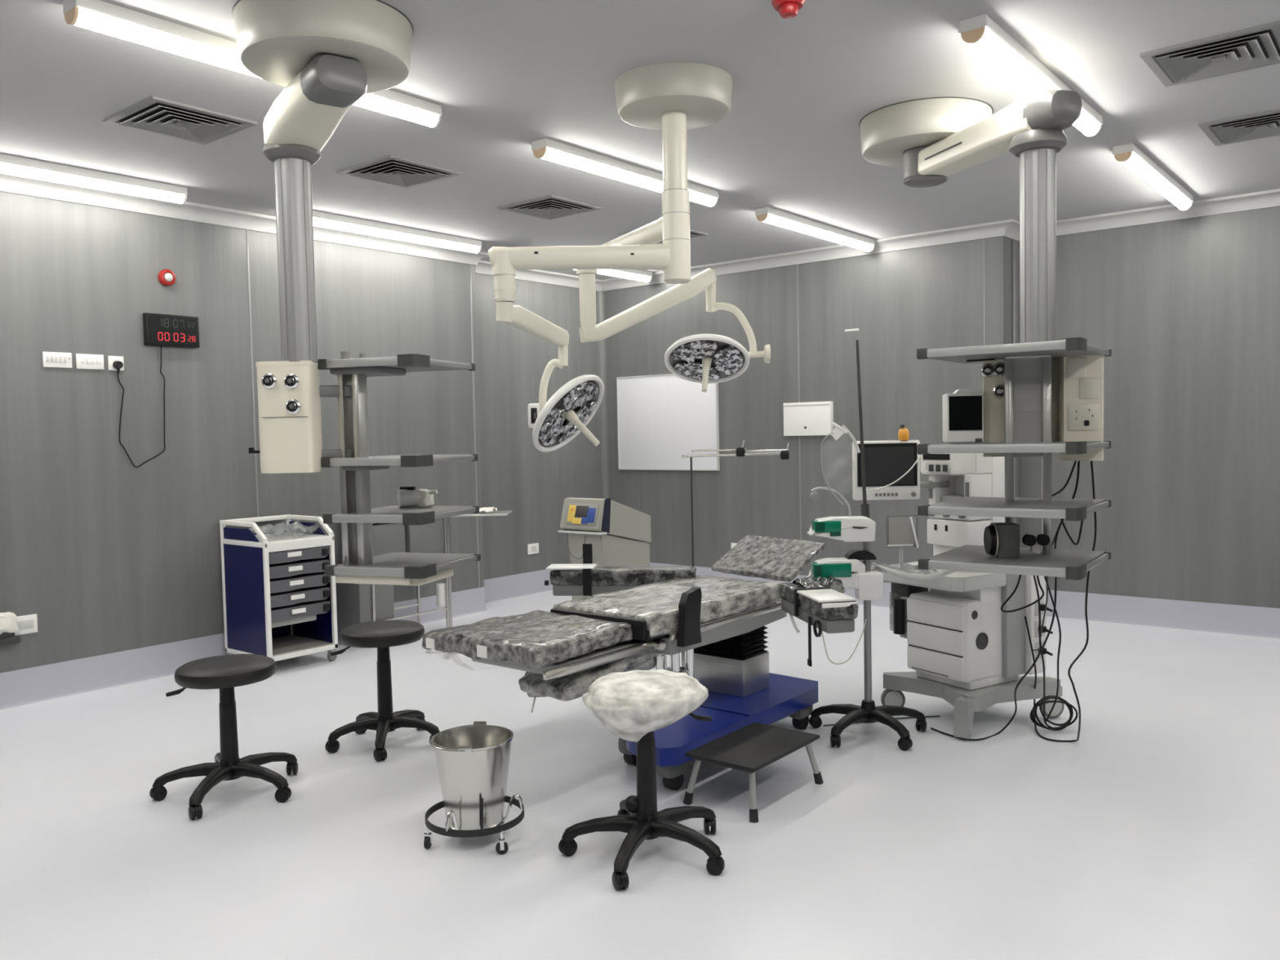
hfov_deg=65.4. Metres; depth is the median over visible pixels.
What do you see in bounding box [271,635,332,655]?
shelf
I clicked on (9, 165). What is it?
ceiling lamp
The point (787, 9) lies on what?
fire alarm
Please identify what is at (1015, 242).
trim
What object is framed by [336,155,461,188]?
ceiling vent
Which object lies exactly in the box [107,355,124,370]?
wall socket
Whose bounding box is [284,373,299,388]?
outlet
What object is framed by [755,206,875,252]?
ceiling lamp
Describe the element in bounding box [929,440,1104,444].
shelf
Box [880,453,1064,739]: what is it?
machine
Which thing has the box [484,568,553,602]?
baseboard
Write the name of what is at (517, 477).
wall
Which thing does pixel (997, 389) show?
outlet
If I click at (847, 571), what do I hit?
infusion warmer
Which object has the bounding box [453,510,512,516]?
tray
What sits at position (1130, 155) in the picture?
ceiling lamp
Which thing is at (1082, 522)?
power cable
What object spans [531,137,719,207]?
ceiling lamp
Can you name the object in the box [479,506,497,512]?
paper packet
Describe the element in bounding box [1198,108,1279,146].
ceiling vent
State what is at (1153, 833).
floor
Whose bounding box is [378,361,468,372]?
shelf
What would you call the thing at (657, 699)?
seat
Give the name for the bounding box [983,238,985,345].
trim
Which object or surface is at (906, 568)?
plastic sheet
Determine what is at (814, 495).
probe
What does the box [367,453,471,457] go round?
shelf
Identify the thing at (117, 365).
plug
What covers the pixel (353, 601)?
storage box
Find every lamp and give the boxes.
[0,153,187,204]
[62,0,260,78]
[312,210,482,253]
[353,88,442,128]
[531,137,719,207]
[574,269,652,282]
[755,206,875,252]
[831,422,860,453]
[958,13,1102,137]
[1112,142,1193,210]
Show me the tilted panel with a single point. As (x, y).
(900, 534)
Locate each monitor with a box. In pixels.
[852,440,950,500]
[942,388,983,442]
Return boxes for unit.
[557,497,651,599]
[983,522,1019,557]
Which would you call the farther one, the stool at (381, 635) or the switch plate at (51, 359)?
the switch plate at (51, 359)
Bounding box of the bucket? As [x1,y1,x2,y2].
[423,721,524,854]
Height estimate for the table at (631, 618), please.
0.910 m
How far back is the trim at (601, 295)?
10.16 m
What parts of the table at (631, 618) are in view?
thin lever, lock knob, leg frame, leg plate, board plate, leg rail, frame, rail, board plate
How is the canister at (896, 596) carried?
on the machine
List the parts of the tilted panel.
frame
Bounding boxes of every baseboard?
[0,586,486,709]
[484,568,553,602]
[649,562,928,607]
[1045,589,1279,638]
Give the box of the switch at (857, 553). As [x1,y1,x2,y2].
[844,548,876,559]
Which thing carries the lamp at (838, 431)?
attached to the stand at (868, 713)
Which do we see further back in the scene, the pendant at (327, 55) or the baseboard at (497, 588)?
the baseboard at (497, 588)
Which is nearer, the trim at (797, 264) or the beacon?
the beacon
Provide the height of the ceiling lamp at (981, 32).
0.092 m
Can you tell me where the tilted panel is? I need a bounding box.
[885,514,918,565]
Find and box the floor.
[0,589,1279,959]
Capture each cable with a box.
[116,346,165,467]
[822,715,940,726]
[866,455,920,490]
[930,460,1079,740]
[1000,574,1044,612]
[1024,460,1096,742]
[1030,695,1077,730]
[1033,530,1057,650]
[1033,575,1052,728]
[1044,576,1061,721]
[1051,461,1076,497]
[1060,518,1083,545]
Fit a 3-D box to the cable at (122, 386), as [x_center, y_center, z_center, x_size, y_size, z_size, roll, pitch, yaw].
[-3.125,-0.464,6.254,0.008,0.772,0.302,1,4,39]
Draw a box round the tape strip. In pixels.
[844,328,858,331]
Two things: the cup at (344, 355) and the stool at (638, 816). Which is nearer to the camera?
the stool at (638, 816)
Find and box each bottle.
[435,582,445,607]
[897,424,909,439]
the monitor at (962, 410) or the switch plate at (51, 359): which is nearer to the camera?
the monitor at (962, 410)
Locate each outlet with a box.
[261,373,276,388]
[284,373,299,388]
[285,399,301,413]
[981,364,994,377]
[992,384,1004,398]
[994,362,1004,376]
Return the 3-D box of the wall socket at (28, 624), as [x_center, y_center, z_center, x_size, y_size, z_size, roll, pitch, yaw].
[-3.557,0.838,5.768,0.015,0.107,0.122,1,4,39]
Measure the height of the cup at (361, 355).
0.034 m
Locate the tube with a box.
[820,431,848,505]
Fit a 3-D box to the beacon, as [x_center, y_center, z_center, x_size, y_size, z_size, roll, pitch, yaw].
[-3.016,-1.294,6.363,0.050,0.108,0.108,1,4,39]
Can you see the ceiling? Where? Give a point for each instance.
(504, 76)
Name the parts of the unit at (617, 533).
control panel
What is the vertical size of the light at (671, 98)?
1.622 m
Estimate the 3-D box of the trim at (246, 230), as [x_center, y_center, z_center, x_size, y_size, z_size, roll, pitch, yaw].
[-2.657,-0.346,6.868,0.003,2.732,0.014,1,4,39]
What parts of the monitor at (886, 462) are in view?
support arm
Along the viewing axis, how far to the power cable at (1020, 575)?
4.53 m
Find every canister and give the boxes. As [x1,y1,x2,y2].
[888,593,899,631]
[893,598,905,634]
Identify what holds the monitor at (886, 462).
attached to the machine
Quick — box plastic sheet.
[871,562,937,574]
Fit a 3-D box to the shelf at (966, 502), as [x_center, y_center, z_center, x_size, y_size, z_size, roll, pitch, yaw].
[1.588,0.110,4.217,0.600,0.030,0.600,1,3,35]
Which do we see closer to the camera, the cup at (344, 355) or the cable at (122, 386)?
the cup at (344, 355)
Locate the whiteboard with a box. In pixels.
[616,373,719,471]
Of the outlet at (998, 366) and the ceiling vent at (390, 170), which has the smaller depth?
the outlet at (998, 366)
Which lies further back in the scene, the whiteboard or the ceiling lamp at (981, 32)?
the whiteboard
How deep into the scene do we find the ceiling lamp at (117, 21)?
3.60 m
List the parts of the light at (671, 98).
spring arm, horizontal arm, handle, horizontal arm, spring arm, handle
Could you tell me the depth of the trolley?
6.54 m
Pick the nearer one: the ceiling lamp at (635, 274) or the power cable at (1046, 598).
the power cable at (1046, 598)
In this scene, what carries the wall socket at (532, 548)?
attached to the wall at (517, 477)
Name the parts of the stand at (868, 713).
rod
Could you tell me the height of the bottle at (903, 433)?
0.078 m
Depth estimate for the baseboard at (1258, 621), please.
7.25 m
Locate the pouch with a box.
[248,521,319,537]
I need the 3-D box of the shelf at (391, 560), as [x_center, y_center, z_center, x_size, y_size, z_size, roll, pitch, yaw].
[-1.033,0.365,4.395,0.435,0.026,0.500,0,3,17]
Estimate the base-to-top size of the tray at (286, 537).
0.020 m
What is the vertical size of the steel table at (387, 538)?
0.915 m
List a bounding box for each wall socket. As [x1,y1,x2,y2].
[13,613,37,635]
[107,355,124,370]
[527,542,538,554]
[730,542,737,548]
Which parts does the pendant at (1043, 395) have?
arm, rail, rail, rail, rail, carrier post, knob, double knob, knob, plate, socket plate, plate, rail, rail, rail, rail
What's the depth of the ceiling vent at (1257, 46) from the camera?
4.16 m
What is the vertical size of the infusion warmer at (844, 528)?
0.115 m
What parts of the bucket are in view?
bail handle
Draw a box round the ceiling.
[0,0,1279,279]
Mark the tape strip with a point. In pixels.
(855, 329)
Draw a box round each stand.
[425,510,512,658]
[681,439,789,566]
[808,340,927,751]
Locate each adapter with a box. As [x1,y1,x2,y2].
[0,611,18,635]
[0,635,21,645]
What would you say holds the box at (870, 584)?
attached to the stand at (868, 713)
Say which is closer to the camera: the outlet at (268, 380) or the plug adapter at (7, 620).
the outlet at (268, 380)
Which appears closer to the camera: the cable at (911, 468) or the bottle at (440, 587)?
the cable at (911, 468)
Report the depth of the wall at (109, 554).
6.38 m
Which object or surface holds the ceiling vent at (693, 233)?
in the ceiling
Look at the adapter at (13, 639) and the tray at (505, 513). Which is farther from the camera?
the tray at (505, 513)
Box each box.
[335,564,394,633]
[854,570,883,600]
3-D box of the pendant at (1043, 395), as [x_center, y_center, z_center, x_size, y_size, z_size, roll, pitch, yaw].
[1.580,-0.718,4.532,0.904,2.125,1.603,-1,3,-1]
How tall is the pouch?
0.108 m
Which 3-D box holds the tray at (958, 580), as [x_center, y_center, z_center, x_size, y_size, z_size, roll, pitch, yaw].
[1.541,0.490,5.098,0.385,0.070,0.555,-3,3,-31]
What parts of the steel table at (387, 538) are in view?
leg, leg, rail, leg, leg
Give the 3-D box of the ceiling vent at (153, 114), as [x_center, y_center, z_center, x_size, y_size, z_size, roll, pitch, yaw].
[-2.195,-1.706,4.761,0.500,0.021,0.500,1,4,39]
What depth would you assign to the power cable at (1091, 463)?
4.48 m
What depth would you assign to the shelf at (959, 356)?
4.14 m
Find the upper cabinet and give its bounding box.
[783,401,833,435]
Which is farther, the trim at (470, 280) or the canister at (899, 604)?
the trim at (470, 280)
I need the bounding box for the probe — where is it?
[808,487,851,516]
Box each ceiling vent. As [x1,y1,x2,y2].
[102,96,257,144]
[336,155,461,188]
[497,195,602,220]
[617,229,708,244]
[1139,21,1279,87]
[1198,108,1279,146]
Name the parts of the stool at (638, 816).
foot knob, height lever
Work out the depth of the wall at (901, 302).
8.68 m
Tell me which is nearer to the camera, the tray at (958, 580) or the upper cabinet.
the tray at (958, 580)
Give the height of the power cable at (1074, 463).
0.180 m
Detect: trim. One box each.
[0,173,1279,291]
[245,229,259,526]
[469,264,479,587]
[596,290,609,498]
[796,264,802,575]
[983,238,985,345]
[1012,239,1018,524]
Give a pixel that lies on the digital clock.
(159, 330)
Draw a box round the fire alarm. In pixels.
[771,0,805,18]
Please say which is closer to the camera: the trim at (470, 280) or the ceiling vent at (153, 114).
the ceiling vent at (153, 114)
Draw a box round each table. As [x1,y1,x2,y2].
[340,517,448,627]
[422,535,866,790]
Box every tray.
[228,532,328,542]
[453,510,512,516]
[880,561,1005,591]
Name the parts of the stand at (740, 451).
rod, telescopic rod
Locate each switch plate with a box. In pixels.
[42,351,71,368]
[75,353,104,369]
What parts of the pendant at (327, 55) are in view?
arm, carrier post, rail, rail, rail, rail, drawer, rail, rail, rail, rail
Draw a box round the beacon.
[157,268,175,285]
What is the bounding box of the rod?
[909,516,919,547]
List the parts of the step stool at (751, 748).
leg, leg, frame, leg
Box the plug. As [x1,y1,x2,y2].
[112,360,123,373]
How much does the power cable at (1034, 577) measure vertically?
0.897 m
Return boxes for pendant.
[231,0,480,586]
[858,88,1111,580]
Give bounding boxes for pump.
[397,485,437,507]
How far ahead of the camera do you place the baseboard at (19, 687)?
6.21 m
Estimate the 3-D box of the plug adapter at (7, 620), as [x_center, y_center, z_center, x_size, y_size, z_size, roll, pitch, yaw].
[-3.621,0.813,5.633,0.086,0.128,0.176,1,4,39]
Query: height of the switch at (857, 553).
0.045 m
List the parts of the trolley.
panel, panel, drawer, drawer, drawer, drawer, drawer, panel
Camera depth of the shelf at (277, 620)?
6.47 m
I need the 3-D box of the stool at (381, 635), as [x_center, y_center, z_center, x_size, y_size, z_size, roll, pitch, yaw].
[-1.254,1.000,4.882,0.540,0.585,0.543,1,4,39]
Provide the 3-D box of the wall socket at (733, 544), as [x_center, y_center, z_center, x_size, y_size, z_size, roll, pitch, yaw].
[0.899,0.629,9.241,0.125,0.085,0.012,1,4,39]
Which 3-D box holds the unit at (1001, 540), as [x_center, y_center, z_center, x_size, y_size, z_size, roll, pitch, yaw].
[1.525,0.253,4.197,0.120,0.146,0.146,-1,3,4]
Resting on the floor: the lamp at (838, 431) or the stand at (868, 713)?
the stand at (868, 713)
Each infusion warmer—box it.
[806,557,865,589]
[807,515,875,542]
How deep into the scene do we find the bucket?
3.60 m
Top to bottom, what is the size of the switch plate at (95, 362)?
0.090 m
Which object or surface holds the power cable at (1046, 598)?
attached to the machine
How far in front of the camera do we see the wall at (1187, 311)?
7.15 m
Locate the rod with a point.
(910, 517)
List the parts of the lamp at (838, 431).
arm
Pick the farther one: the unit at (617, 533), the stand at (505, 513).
the stand at (505, 513)
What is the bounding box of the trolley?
[219,514,337,669]
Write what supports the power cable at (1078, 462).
hanging from the pendant at (1043, 395)
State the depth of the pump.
4.52 m
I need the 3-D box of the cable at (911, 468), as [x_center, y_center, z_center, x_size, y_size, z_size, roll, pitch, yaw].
[1.263,-0.034,4.965,0.283,0.171,0.027,-1,3,0]
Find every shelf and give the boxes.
[271,614,316,627]
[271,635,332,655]
[335,506,472,515]
[337,552,475,568]
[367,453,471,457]
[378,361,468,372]
[557,529,607,535]
[927,544,1104,568]
[928,349,1104,363]
[928,496,1104,509]
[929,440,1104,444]
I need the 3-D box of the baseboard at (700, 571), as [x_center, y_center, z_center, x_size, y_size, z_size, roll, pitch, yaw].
[1.232,0.943,8.982,4.062,0.203,0.030,1,4,39]
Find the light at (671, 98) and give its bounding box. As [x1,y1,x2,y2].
[488,62,770,452]
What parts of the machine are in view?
drawer pull, drawer, drawer, drawer, panel, knob panel, frame, rail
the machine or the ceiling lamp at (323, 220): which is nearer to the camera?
the machine
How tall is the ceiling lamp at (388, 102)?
0.092 m
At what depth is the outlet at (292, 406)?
4.04 m
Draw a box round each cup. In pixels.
[340,351,350,359]
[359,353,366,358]
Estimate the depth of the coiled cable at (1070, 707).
4.85 m
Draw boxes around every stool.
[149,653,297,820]
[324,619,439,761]
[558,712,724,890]
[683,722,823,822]
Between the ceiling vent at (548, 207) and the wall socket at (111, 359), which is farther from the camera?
the ceiling vent at (548, 207)
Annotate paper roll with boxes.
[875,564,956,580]
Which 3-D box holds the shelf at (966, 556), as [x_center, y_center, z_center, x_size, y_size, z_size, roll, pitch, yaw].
[1.593,0.335,4.228,0.600,0.030,0.600,1,3,35]
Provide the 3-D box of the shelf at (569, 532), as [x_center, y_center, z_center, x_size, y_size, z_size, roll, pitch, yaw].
[-0.354,0.320,6.089,0.360,0.012,0.060,1,4,39]
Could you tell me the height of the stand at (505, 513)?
0.968 m
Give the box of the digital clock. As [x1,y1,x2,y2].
[142,312,199,347]
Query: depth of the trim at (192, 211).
7.40 m
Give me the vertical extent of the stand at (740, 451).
1.446 m
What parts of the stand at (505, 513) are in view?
foot frame, post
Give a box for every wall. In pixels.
[0,191,484,672]
[475,273,601,579]
[605,235,1012,582]
[1018,205,1279,608]
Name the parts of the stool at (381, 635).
height lever, seat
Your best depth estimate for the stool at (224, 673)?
4.17 m
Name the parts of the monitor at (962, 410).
carry handle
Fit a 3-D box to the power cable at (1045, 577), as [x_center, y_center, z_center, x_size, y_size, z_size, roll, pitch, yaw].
[1.944,0.767,4.699,0.096,0.864,0.365,0,3,28]
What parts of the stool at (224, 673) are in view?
height lever, seat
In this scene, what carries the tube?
attached to the clear bag
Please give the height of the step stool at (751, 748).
0.212 m

